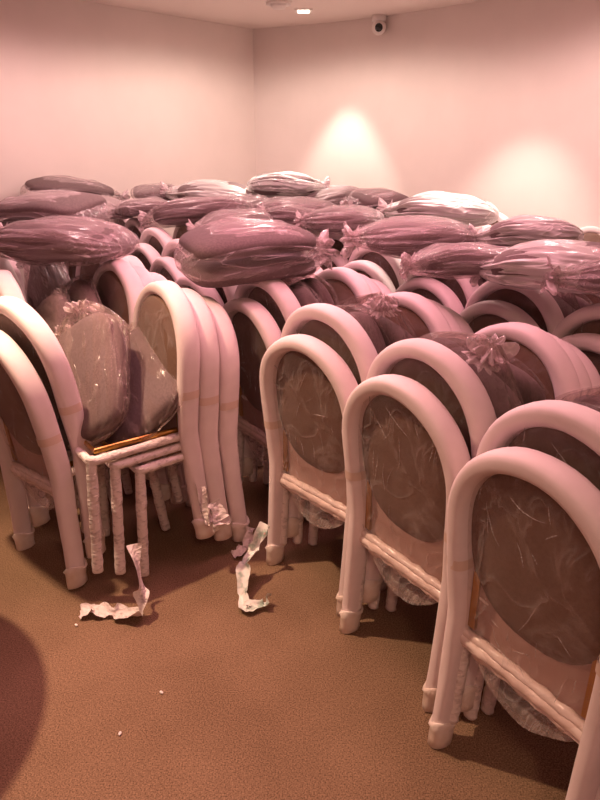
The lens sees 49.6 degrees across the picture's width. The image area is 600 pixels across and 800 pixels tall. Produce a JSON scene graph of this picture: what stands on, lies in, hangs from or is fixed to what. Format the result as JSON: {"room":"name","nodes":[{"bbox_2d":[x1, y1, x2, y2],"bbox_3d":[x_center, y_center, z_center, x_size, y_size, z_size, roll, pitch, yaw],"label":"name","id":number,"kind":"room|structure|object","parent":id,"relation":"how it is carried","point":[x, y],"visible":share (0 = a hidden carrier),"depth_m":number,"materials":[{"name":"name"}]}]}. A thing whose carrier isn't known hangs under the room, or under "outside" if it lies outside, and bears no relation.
{"room":"furniture storage room","nodes":[
{"label":"furniture storage room","id":0,"kind":"room"},
{"bbox_2d":[0,0,255,291],"bbox_3d":[-2.941,-0.709,2.595,1.802,2.670,10.573,7,23,17],"label":"wall","id":1,"kind":"structure","parent":0,"point":[121,99],"depth_m":5.57,"materials":[{"name":"white paint"}]},
{"bbox_2d":[81,0,482,28],"bbox_3d":[-0.350,-1.863,1.836,6.940,0.080,10.240,0,22,0],"label":"ceiling","id":2,"kind":"structure","parent":0,"point":[252,14],"depth_m":5.44,"materials":[{"name":"beige paint"}]},
{"bbox_2d":[0,451,578,799],"bbox_3d":[-0.350,0.622,2.840,6.940,0.080,10.240,0,22,0],"label":"floor","id":3,"kind":"structure","parent":0,"point":[273,701],"depth_m":2.02,"materials":[{"name":"brown carpet"}]},
{"bbox_2d":[24,452,132,520],"bbox_3d":[-1.131,-0.017,2.981,0.518,0.998,0.489,-14,26,-30],"label":"banquet chair","id":4,"kind":"object","parent":3,"relation":"on","point":[127,485],"visible":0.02,"depth_m":3.10,"materials":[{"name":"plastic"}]},
{"bbox_2d":[0,270,142,502],"bbox_3d":[-1.054,-0.116,2.986,0.519,0.998,0.489,-13,25,-29],"label":"banquet chair","id":5,"kind":"object","parent":4,"relation":"on","point":[9,286],"visible":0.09,"depth_m":2.62,"materials":[{"name":"plastic"}]},
{"bbox_2d":[0,330,169,589],"bbox_3d":[-0.911,0.157,2.578,0.520,1.010,0.558,18,28,38],"label":"banquet chair","id":6,"kind":"object","parent":3,"relation":"on","point":[32,447],"visible":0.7,"depth_m":2.40,"materials":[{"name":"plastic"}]},
{"bbox_2d":[0,296,183,558],"bbox_3d":[-0.858,0.048,2.608,0.519,1.010,0.558,17,28,36],"label":"banquet chair","id":7,"kind":"object","parent":6,"relation":"on","point":[19,320],"visible":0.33,"depth_m":2.30,"materials":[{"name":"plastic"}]},
{"bbox_2d":[79,542,148,618],"bbox_3d":[-0.667,0.651,2.320,0.262,0.244,0.156,0,22,0],"label":"paper strip","id":8,"kind":"object","parent":3,"relation":"on","point":[104,609],"visible":1,"depth_m":2.33,"materials":[{"name":"white paper"}]},
{"bbox_2d":[128,243,160,271],"bbox_3d":[-0.801,-0.555,4.275,0.488,0.971,0.488,-16,27,-35],"label":"banquet chair","id":9,"kind":"object","parent":3,"relation":"on","point":[144,252],"visible":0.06,"depth_m":3.94,"materials":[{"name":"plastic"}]},
{"bbox_2d":[139,227,172,254],"bbox_3d":[-0.732,-0.658,4.292,0.488,0.971,0.489,-16,27,-35],"label":"banquet chair","id":10,"kind":"object","parent":9,"relation":"on","point":[157,237],"visible":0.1,"depth_m":3.99,"materials":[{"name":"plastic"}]},
{"bbox_2d":[137,197,252,231],"bbox_3d":[-0.655,-1.171,4.106,0.747,0.249,0.488,3,22,6],"label":"cushion","id":11,"kind":"object","parent":10,"relation":"on","point":[176,212],"visible":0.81,"depth_m":3.90,"materials":[{"name":"plastic"}]},
{"bbox_2d":[149,272,166,280],"bbox_3d":[-0.853,-0.071,3.061,0.519,0.999,0.491,-18,28,-37],"label":"banquet chair","id":12,"kind":"object","parent":3,"relation":"on","point":[157,277],"visible":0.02,"depth_m":2.97,"materials":[{"name":"plastic"}]},
{"bbox_2d":[53,279,102,323],"bbox_3d":[-0.962,-0.286,2.929,0.153,0.552,0.582,-12,25,-28],"label":"cushion","id":13,"kind":"object","parent":12,"relation":"on","point":[80,289],"visible":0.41,"depth_m":2.85,"materials":[{"name":"grey fabric"}]},
{"bbox_2d":[74,266,154,507],"bbox_3d":[-0.918,-0.090,3.002,0.518,0.998,0.489,-17,27,-36],"label":"banquet chair","id":14,"kind":"object","parent":12,"relation":"on","point":[145,276],"visible":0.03,"depth_m":2.87,"materials":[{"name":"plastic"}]},
{"bbox_2d":[35,294,73,337],"bbox_3d":[-1.080,-0.242,2.888,0.181,0.528,0.626,-14,26,-30],"label":"cushion","id":15,"kind":"object","parent":14,"relation":"on","point":[50,309],"visible":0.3,"depth_m":2.71,"materials":[{"name":"plastic"}]},
{"bbox_2d":[91,259,148,479],"bbox_3d":[-0.979,-0.109,2.940,0.519,0.998,0.489,-17,28,-36],"label":"banquet chair","id":16,"kind":"object","parent":14,"relation":"on","point":[116,284],"visible":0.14,"depth_m":2.84,"materials":[{"name":"plastic"}]},
{"bbox_2d":[150,257,183,281],"bbox_3d":[-0.545,-0.356,3.821,0.518,0.998,0.489,-15,26,-33],"label":"banquet chair","id":17,"kind":"object","parent":3,"relation":"on","point":[167,267],"visible":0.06,"depth_m":3.48,"materials":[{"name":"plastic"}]},
{"bbox_2d":[161,239,188,263],"bbox_3d":[-0.478,-0.461,3.840,0.519,0.998,0.489,-16,27,-35],"label":"banquet chair","id":18,"kind":"object","parent":17,"relation":"on","point":[170,247],"visible":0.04,"depth_m":3.59,"materials":[{"name":"plastic"}]},
{"bbox_2d":[186,208,273,230],"bbox_3d":[-0.399,-0.997,3.727,0.506,0.182,0.404,-3,22,-8],"label":"cushion","id":19,"kind":"object","parent":18,"relation":"on","point":[245,214],"visible":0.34,"depth_m":3.66,"materials":[{"name":"grey plastic"}]},
{"bbox_2d":[96,295,249,576],"bbox_3d":[-0.523,0.125,2.594,0.508,1.008,0.587,-16,27,-34],"label":"banquet chair","id":20,"kind":"object","parent":3,"relation":"on","point":[229,373],"depth_m":2.50,"materials":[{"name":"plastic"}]},
{"bbox_2d":[107,327,178,449],"bbox_3d":[-0.644,-0.062,2.560,0.350,0.447,0.583,-14,26,-31],"label":"cushion","id":21,"kind":"object","parent":20,"relation":"on","point":[152,393],"visible":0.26,"depth_m":2.43,"materials":[{"name":"plastic"}]},
{"bbox_2d":[78,288,231,574],"bbox_3d":[-0.611,0.094,2.565,0.516,1.011,0.519,-15,26,-33],"label":"banquet chair","id":22,"kind":"object","parent":20,"relation":"on","point":[208,414],"visible":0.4,"depth_m":2.42,"materials":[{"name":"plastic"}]},
{"bbox_2d":[68,280,214,573],"bbox_3d":[-0.677,0.075,2.507,0.515,1.011,0.519,-15,26,-32],"label":"banquet chair","id":23,"kind":"object","parent":22,"relation":"on","point":[163,312],"visible":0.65,"depth_m":2.39,"materials":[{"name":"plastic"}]},
{"bbox_2d":[57,300,126,450],"bbox_3d":[-0.812,-0.080,2.466,0.357,0.538,0.529,-5,22,-11],"label":"cushion","id":24,"kind":"object","parent":23,"relation":"on","point":[94,347],"visible":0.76,"depth_m":2.36,"materials":[{"name":"plastic"}]},
{"bbox_2d":[223,298,280,481],"bbox_3d":[-0.041,0.011,2.912,0.520,0.998,0.490,-15,27,-33],"label":"banquet chair","id":25,"kind":"object","parent":3,"relation":"on","point":[256,330],"visible":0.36,"depth_m":2.72,"materials":[{"name":"plastic"}]},
{"bbox_2d":[234,279,306,508],"bbox_3d":[0.027,-0.094,2.931,0.519,0.999,0.491,-16,27,-34],"label":"banquet chair","id":26,"kind":"object","parent":25,"relation":"on","point":[275,295],"visible":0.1,"depth_m":2.63,"materials":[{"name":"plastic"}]},
{"bbox_2d":[174,217,336,287],"bbox_3d":[-0.175,-0.621,2.700,0.685,0.244,0.466,-10,24,-22],"label":"cushion","id":27,"kind":"object","parent":26,"relation":"on","point":[228,253],"visible":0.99,"depth_m":2.53,"materials":[{"name":"plastic"}]},
{"bbox_2d":[280,278,334,305],"bbox_3d":[0.047,-0.309,2.862,0.538,0.592,0.208,17,27,36],"label":"cushion","id":28,"kind":"object","parent":26,"relation":"on","point":[315,286],"visible":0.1,"depth_m":2.68,"materials":[{"name":"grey fabric"}]},
{"bbox_2d":[236,521,271,611],"bbox_3d":[-0.173,0.623,2.439,0.140,0.202,0.302,0,22,0],"label":"paper strip","id":29,"kind":"object","parent":3,"relation":"on","point":[243,568],"visible":1,"depth_m":2.45,"materials":[{"name":"white paper"}]},
{"bbox_2d":[259,334,357,616],"bbox_3d":[0.180,0.201,2.441,0.519,0.998,0.489,-18,28,-38],"label":"banquet chair","id":30,"kind":"object","parent":3,"relation":"on","point":[306,386],"visible":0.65,"depth_m":2.29,"materials":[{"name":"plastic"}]},
{"bbox_2d":[280,303,377,537],"bbox_3d":[0.250,0.098,2.457,0.520,0.998,0.490,-17,28,-37],"label":"banquet chair","id":31,"kind":"object","parent":30,"relation":"on","point":[330,324],"visible":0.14,"depth_m":2.13,"materials":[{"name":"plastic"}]},
{"bbox_2d":[263,278,391,516],"bbox_3d":[0.142,-0.041,3.040,0.518,0.998,0.489,-17,27,-35],"label":"banquet chair","id":32,"kind":"object","parent":3,"relation":"on","point":[383,288],"visible":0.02,"depth_m":3.16,"materials":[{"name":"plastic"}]},
{"bbox_2d":[249,273,383,514],"bbox_3d":[0.075,-0.057,2.987,0.519,0.998,0.489,-16,27,-34],"label":"banquet chair","id":33,"kind":"object","parent":32,"relation":"on","point":[375,289],"visible":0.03,"depth_m":3.10,"materials":[{"name":"plastic"}]},
{"bbox_2d":[237,267,373,480],"bbox_3d":[0.013,-0.070,2.927,0.520,0.998,0.490,-16,27,-35],"label":"banquet chair","id":34,"kind":"object","parent":33,"relation":"on","point":[345,286],"visible":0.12,"depth_m":2.83,"materials":[{"name":"plastic"}]},
{"bbox_2d":[307,247,348,269],"bbox_3d":[0.318,-0.499,4.138,0.487,0.972,0.490,-16,27,-35],"label":"banquet chair","id":35,"kind":"object","parent":3,"relation":"on","point":[338,260],"visible":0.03,"depth_m":3.78,"materials":[{"name":"plastic"}]},
{"bbox_2d":[314,232,360,259],"bbox_3d":[0.389,-0.602,4.153,0.486,0.971,0.487,-16,27,-34],"label":"banquet chair","id":36,"kind":"object","parent":35,"relation":"on","point":[336,237],"visible":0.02,"depth_m":3.85,"materials":[{"name":"plastic"}]},
{"bbox_2d":[257,202,316,228],"bbox_3d":[-0.032,-1.112,3.929,0.459,0.155,0.398,3,22,8],"label":"cushion","id":37,"kind":"object","parent":36,"relation":"on","point":[285,213],"visible":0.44,"depth_m":3.79,"materials":[{"name":"plastic"}]},
{"bbox_2d":[293,205,383,233],"bbox_3d":[0.219,-1.020,3.701,0.518,0.169,0.392,3,22,8],"label":"cushion","id":38,"kind":"object","parent":36,"relation":"on","point":[332,219],"visible":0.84,"depth_m":3.56,"materials":[{"name":"plastic"}]},
{"bbox_2d":[376,191,498,226],"bbox_3d":[0.813,-1.133,3.867,0.718,0.224,0.476,7,23,16],"label":"cushion","id":39,"kind":"object","parent":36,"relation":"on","point":[461,208],"visible":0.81,"depth_m":3.68,"materials":[{"name":"plastic"}]},
{"bbox_2d":[344,260,395,292],"bbox_3d":[0.513,-0.319,3.729,0.520,0.998,0.490,-16,27,-34],"label":"banquet chair","id":40,"kind":"object","parent":3,"relation":"on","point":[369,269],"visible":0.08,"depth_m":3.36,"materials":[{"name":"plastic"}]},
{"bbox_2d":[348,243,404,289],"bbox_3d":[0.583,-0.424,3.747,0.519,0.999,0.491,-16,27,-34],"label":"banquet chair","id":41,"kind":"object","parent":40,"relation":"on","point":[390,265],"visible":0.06,"depth_m":3.44,"materials":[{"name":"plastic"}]},
{"bbox_2d":[308,305,473,589],"bbox_3d":[0.359,0.147,2.574,0.519,0.999,0.491,-18,28,-38],"label":"banquet chair","id":42,"kind":"object","parent":3,"relation":"on","point":[313,511],"visible":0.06,"depth_m":2.52,"materials":[{"name":"plastic"}]},
{"bbox_2d":[349,312,385,353],"bbox_3d":[0.182,-0.046,2.337,0.171,0.619,0.538,-18,28,-38],"label":"cushion","id":43,"kind":"object","parent":42,"relation":"on","point":[367,322],"visible":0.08,"depth_m":2.14,"materials":[{"name":"grey fabric"}]},
{"bbox_2d":[293,298,465,543],"bbox_3d":[0.295,0.133,2.516,0.518,0.998,0.489,-17,28,-36],"label":"banquet chair","id":44,"kind":"object","parent":42,"relation":"on","point":[457,331],"visible":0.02,"depth_m":2.40,"materials":[{"name":"plastic"}]},
{"bbox_2d":[280,292,453,544],"bbox_3d":[0.235,0.120,2.455,0.519,0.998,0.489,-18,28,-37],"label":"banquet chair","id":45,"kind":"object","parent":44,"relation":"on","point":[418,316],"visible":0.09,"depth_m":2.35,"materials":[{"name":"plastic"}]},
{"bbox_2d":[343,291,413,346],"bbox_3d":[0.269,-0.118,2.367,0.190,0.597,0.523,-12,25,-28],"label":"cushion","id":46,"kind":"object","parent":45,"relation":"on","point":[391,332],"visible":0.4,"depth_m":2.20,"materials":[{"name":"beige plastic"}]},
{"bbox_2d":[339,374,470,712],"bbox_3d":[0.452,0.360,2.048,0.518,0.998,0.489,-15,26,-32],"label":"banquet chair","id":47,"kind":"object","parent":3,"relation":"on","point":[404,451],"visible":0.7,"depth_m":1.89,"materials":[{"name":"plastic"}]},
{"bbox_2d":[363,338,496,602],"bbox_3d":[0.523,0.258,2.061,0.519,0.998,0.489,-14,26,-32],"label":"banquet chair","id":48,"kind":"object","parent":47,"relation":"on","point":[429,363],"visible":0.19,"depth_m":1.74,"materials":[{"name":"plastic"}]},
{"bbox_2d":[394,277,463,313],"bbox_3d":[0.764,-0.151,3.311,0.520,0.998,0.489,-15,27,-33],"label":"banquet chair","id":49,"kind":"object","parent":3,"relation":"on","point":[429,288],"visible":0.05,"depth_m":2.96,"materials":[{"name":"plastic"}]},
{"bbox_2d":[404,261,478,308],"bbox_3d":[0.833,-0.255,3.329,0.519,0.998,0.490,-16,27,-34],"label":"banquet chair","id":50,"kind":"object","parent":49,"relation":"on","point":[462,287],"visible":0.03,"depth_m":3.00,"materials":[{"name":"plastic"}]},
{"bbox_2d":[340,215,477,258],"bbox_3d":[0.509,-0.763,3.056,0.642,0.192,0.433,0,22,0],"label":"cushion","id":51,"kind":"object","parent":50,"relation":"on","point":[396,236],"visible":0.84,"depth_m":2.91,"materials":[{"name":"plastic"}]},
{"bbox_2d":[469,215,583,247],"bbox_3d":[1.004,-0.742,2.909,0.495,0.184,0.399,6,23,14],"label":"cushion","id":52,"kind":"object","parent":51,"relation":"on","point":[518,229],"visible":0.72,"depth_m":2.75,"materials":[{"name":"plastic"}]},
{"bbox_2d":[480,668,500,714],"bbox_3d":[0.864,0.488,1.732,0.519,0.998,0.489,-13,26,-30],"label":"banquet chair","id":53,"kind":"object","parent":3,"relation":"on","point":[490,692],"visible":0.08,"depth_m":1.91,"materials":[{"name":"plastic"}]},
{"bbox_2d":[463,663,486,720],"bbox_3d":[0.799,0.473,1.675,0.520,0.998,0.490,-14,26,-31],"label":"banquet chair","id":54,"kind":"object","parent":53,"relation":"on","point":[471,715],"visible":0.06,"depth_m":1.84,"materials":[{"name":"plastic"}]},
{"bbox_2d":[449,393,599,724],"bbox_3d":[0.732,0.457,1.621,0.519,0.999,0.491,-14,26,-31],"label":"banquet chair","id":55,"kind":"object","parent":54,"relation":"on","point":[464,662],"visible":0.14,"depth_m":1.77,"materials":[{"name":"plastic"}]},
{"bbox_2d":[385,339,599,611],"bbox_3d":[0.636,0.309,2.174,0.520,0.998,0.490,-16,27,-34],"label":"banquet chair","id":56,"kind":"object","parent":3,"relation":"on","point":[394,576],"visible":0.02,"depth_m":2.29,"materials":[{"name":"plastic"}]},
{"bbox_2d":[368,332,593,609],"bbox_3d":[0.567,0.292,2.122,0.519,0.999,0.491,-15,26,-32],"label":"banquet chair","id":57,"kind":"object","parent":56,"relation":"on","point":[584,379],"visible":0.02,"depth_m":1.95,"materials":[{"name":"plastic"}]},
{"bbox_2d":[358,322,581,609],"bbox_3d":[0.502,0.278,2.065,0.518,0.998,0.489,-15,26,-32],"label":"banquet chair","id":58,"kind":"object","parent":57,"relation":"on","point":[539,355],"visible":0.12,"depth_m":1.92,"materials":[{"name":"plastic"}]},
{"bbox_2d":[430,333,521,418],"bbox_3d":[0.452,0.069,1.929,0.182,0.609,0.550,-12,25,-28],"label":"cushion","id":59,"kind":"object","parent":58,"relation":"on","point":[503,399],"visible":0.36,"depth_m":1.72,"materials":[{"name":"plastic"}]},
{"bbox_2d":[446,338,545,404],"bbox_3d":[0.545,0.086,2.015,0.160,0.600,0.508,-15,26,-32],"label":"cushion","id":60,"kind":"object","parent":58,"relation":"on","point":[526,388],"visible":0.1,"depth_m":1.78,"materials":[{"name":"plastic"}]},
{"bbox_2d":[459,300,539,332],"bbox_3d":[0.960,0.023,2.881,0.518,0.998,0.489,-17,27,-35],"label":"banquet chair","id":61,"kind":"object","parent":3,"relation":"on","point":[480,315],"visible":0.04,"depth_m":2.58,"materials":[{"name":"plastic"}]},
{"bbox_2d":[465,281,563,333],"bbox_3d":[1.034,-0.078,2.892,0.519,0.998,0.489,-16,27,-34],"label":"banquet chair","id":62,"kind":"object","parent":61,"relation":"on","point":[542,308],"visible":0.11,"depth_m":2.57,"materials":[{"name":"plastic"}]},
{"bbox_2d":[398,242,506,282],"bbox_3d":[0.619,-0.531,2.482,0.472,0.154,0.394,1,22,2],"label":"cushion","id":63,"kind":"object","parent":62,"relation":"on","point":[451,259],"visible":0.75,"depth_m":2.34,"materials":[{"name":"plastic"}]},
{"bbox_2d":[465,239,599,293],"bbox_3d":[0.874,-0.467,2.271,0.574,0.194,0.439,11,25,25],"label":"cushion","id":64,"kind":"object","parent":63,"relation":"on","point":[519,265],"visible":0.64,"depth_m":2.13,"materials":[{"name":"plastic"}]},
{"bbox_2d":[533,248,599,295],"bbox_3d":[1.002,-0.431,2.139,0.459,0.147,0.394,-5,23,-13],"label":"cushion","id":65,"kind":"object","parent":64,"relation":"on","point":[589,278],"visible":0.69,"depth_m":2.04,"materials":[{"name":"plastic"}]},
{"bbox_2d":[427,447,599,799],"bbox_3d":[0.675,0.536,1.611,0.519,0.999,0.491,-13,26,-30],"label":"banquet chair","id":66,"kind":"object","parent":3,"relation":"on","point":[523,524],"visible":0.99,"depth_m":1.45,"materials":[{"name":"plastic"}]},
{"bbox_2d":[461,400,599,799],"bbox_3d":[0.748,0.434,1.624,0.518,0.998,0.489,-14,26,-30],"label":"banquet chair","id":67,"kind":"object","parent":66,"relation":"on","point":[569,432],"visible":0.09,"depth_m":1.38,"materials":[{"name":"plastic"}]},
{"bbox_2d":[560,333,599,374],"bbox_3d":[1.155,0.205,2.430,0.519,0.999,0.491,-15,26,-33],"label":"banquet chair","id":68,"kind":"object","parent":3,"relation":"on","point":[588,343],"visible":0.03,"depth_m":2.15,"materials":[{"name":"plastic"}]},
{"bbox_2d":[552,303,599,338],"bbox_3d":[1.225,0.102,2.446,0.518,0.998,0.489,-15,27,-33],"label":"banquet chair","id":69,"kind":"object","parent":68,"relation":"on","point":[586,319],"visible":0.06,"depth_m":2.25,"materials":[{"name":"plastic"}]},
{"bbox_3d":[0.098,-0.683,4.592,0.485,0.971,0.486,-16,27,-35],"label":"banquet chair","id":70,"kind":"object","parent":3,"relation":"on","visible":0},
{"bbox_2d":[290,223,320,249],"bbox_3d":[0.168,-0.786,4.607,0.488,0.971,0.488,-17,27,-35],"label":"banquet chair","id":71,"kind":"object","parent":70,"relation":"on","point":[314,232],"visible":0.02,"depth_m":4.22,"materials":[{"name":"plastic"}]},
{"bbox_2d":[264,196,337,220],"bbox_3d":[-0.052,-1.225,4.211,0.632,0.190,0.452,-1,23,-2],"label":"cushion","id":72,"kind":"object","parent":71,"relation":"on","point":[314,203],"visible":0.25,"depth_m":4.06,"materials":[{"name":"plastic"}]},
{"bbox_2d":[340,188,407,218],"bbox_3d":[0.498,-1.318,4.363,0.498,0.196,0.404,-12,25,-26],"label":"cushion","id":73,"kind":"object","parent":71,"relation":"on","point":[369,198],"visible":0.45,"depth_m":4.25,"materials":[{"name":"plastic"}]},
{"bbox_3d":[-1.032,-0.742,4.740,0.486,0.971,0.487,-16,27,-35],"label":"banquet chair","id":74,"kind":"object","parent":3,"relation":"on","visible":0},
{"bbox_2d":[124,218,144,239],"bbox_3d":[-0.960,-0.845,4.753,0.487,0.972,0.490,-16,27,-34],"label":"banquet chair","id":75,"kind":"object","parent":74,"relation":"on","point":[132,224],"visible":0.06,"depth_m":4.48,"materials":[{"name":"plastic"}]},
{"bbox_2d":[115,197,168,215],"bbox_3d":[-0.997,-1.280,4.341,0.461,0.158,0.392,-3,22,-7],"label":"cushion","id":76,"kind":"object","parent":75,"relation":"on","point":[129,207],"visible":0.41,"depth_m":4.17,"materials":[{"name":"plastic"}]},
{"bbox_3d":[-1.260,-0.929,5.201,0.486,0.972,0.488,-16,27,-34],"label":"banquet chair","id":77,"kind":"object","parent":3,"relation":"on","visible":0},
{"bbox_2d":[110,217,133,227],"bbox_3d":[-1.192,-1.033,5.220,0.487,0.971,0.487,-16,27,-35],"label":"banquet chair","id":78,"kind":"object","parent":77,"relation":"on","point":[121,222],"visible":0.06,"depth_m":5.00,"materials":[{"name":"plastic"}]},
{"bbox_2d":[22,175,130,201],"bbox_3d":[-1.737,-1.599,5.078,0.832,0.293,0.511,-12,25,-27],"label":"cushion","id":79,"kind":"object","parent":78,"relation":"on","point":[37,185],"visible":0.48,"depth_m":4.88,"materials":[{"name":"plastic"}]},
{"bbox_2d":[131,183,176,201],"bbox_3d":[-1.074,-1.600,5.055,0.472,0.156,0.394,-7,23,-18],"label":"cushion","id":80,"kind":"object","parent":78,"relation":"on","point":[141,191],"visible":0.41,"depth_m":4.89,"materials":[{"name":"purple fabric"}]},
{"bbox_2d":[159,179,247,200],"bbox_3d":[-0.692,-1.561,4.943,0.753,0.214,0.506,-1,22,-2],"label":"cushion","id":81,"kind":"object","parent":80,"relation":"on","point":[206,188],"visible":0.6,"depth_m":4.78,"materials":[{"name":"plastic"}]},
{"bbox_2d":[245,188,299,198],"bbox_3d":[-0.253,-1.570,4.973,0.594,0.182,0.445,-4,22,-9],"label":"cushion","id":82,"kind":"object","parent":81,"relation":"on","point":[249,193],"visible":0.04,"depth_m":4.80,"materials":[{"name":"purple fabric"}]},
{"bbox_2d":[247,171,329,195],"bbox_3d":[-0.085,-1.596,4.822,0.613,0.193,0.460,-1,22,-3],"label":"cushion","id":83,"kind":"object","parent":82,"relation":"on","point":[273,183],"visible":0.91,"depth_m":4.64,"materials":[{"name":"plastic"}]},
{"bbox_3d":[-0.118,-0.860,5.032,0.486,0.971,0.486,-15,27,-33],"label":"banquet chair","id":84,"kind":"object","parent":3,"relation":"on","visible":0},
{"bbox_3d":[-0.052,-0.965,5.052,0.486,0.971,0.487,-16,27,-35],"label":"banquet chair","id":85,"kind":"object","parent":84,"relation":"on","visible":0},
{"bbox_2d":[294,185,359,206],"bbox_3d":[0.194,-1.480,4.818,0.544,0.211,0.400,-11,24,-25],"label":"cushion","id":86,"kind":"object","parent":85,"relation":"on","point":[334,195],"visible":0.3,"depth_m":4.68,"materials":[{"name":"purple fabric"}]},
{"bbox_2d":[253,0,599,234],"bbox_3d":[2.159,-0.729,2.646,1.910,2.670,10.690,-7,23,-18],"label":"wall","id":87,"kind":"structure","parent":0,"point":[497,102],"depth_m":5.56,"materials":[{"name":"white paint"}]},
{"bbox_3d":[-1.387,-0.208,3.453,0.518,0.998,0.486,-16,27,-34],"label":"banquet chair","id":88,"kind":"object","parent":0,"visible":0},
{"bbox_2d":[0,253,27,303],"bbox_3d":[-1.317,-0.311,3.468,0.520,0.998,0.490,-16,27,-34],"label":"banquet chair","id":89,"kind":"object","parent":88,"relation":"on","point":[5,264],"visible":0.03,"depth_m":3.09,"materials":[{"name":"plastic"}]},
{"bbox_2d":[16,259,70,309],"bbox_3d":[-1.292,-0.518,3.362,0.191,0.548,0.618,-13,26,-30],"label":"cushion","id":90,"kind":"object","parent":89,"relation":"on","point":[43,280],"visible":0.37,"depth_m":3.25,"materials":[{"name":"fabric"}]},
{"bbox_2d":[0,215,138,265],"bbox_3d":[-1.110,-0.727,2.953,0.753,0.204,0.464,7,23,17],"label":"cushion","id":91,"kind":"object","parent":89,"relation":"on","point":[54,240],"visible":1,"depth_m":2.79,"materials":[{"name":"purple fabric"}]},
{"bbox_3d":[-1.780,-0.695,4.384,0.485,0.971,0.486,-16,27,-34],"label":"banquet chair","id":92,"kind":"object","parent":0,"visible":0},
{"bbox_2d":[0,190,111,226],"bbox_3d":[-1.530,-1.096,3.813,0.829,0.259,0.514,7,23,17],"label":"cushion","id":93,"kind":"object","parent":92,"relation":"on","point":[36,206],"visible":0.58,"depth_m":3.63,"materials":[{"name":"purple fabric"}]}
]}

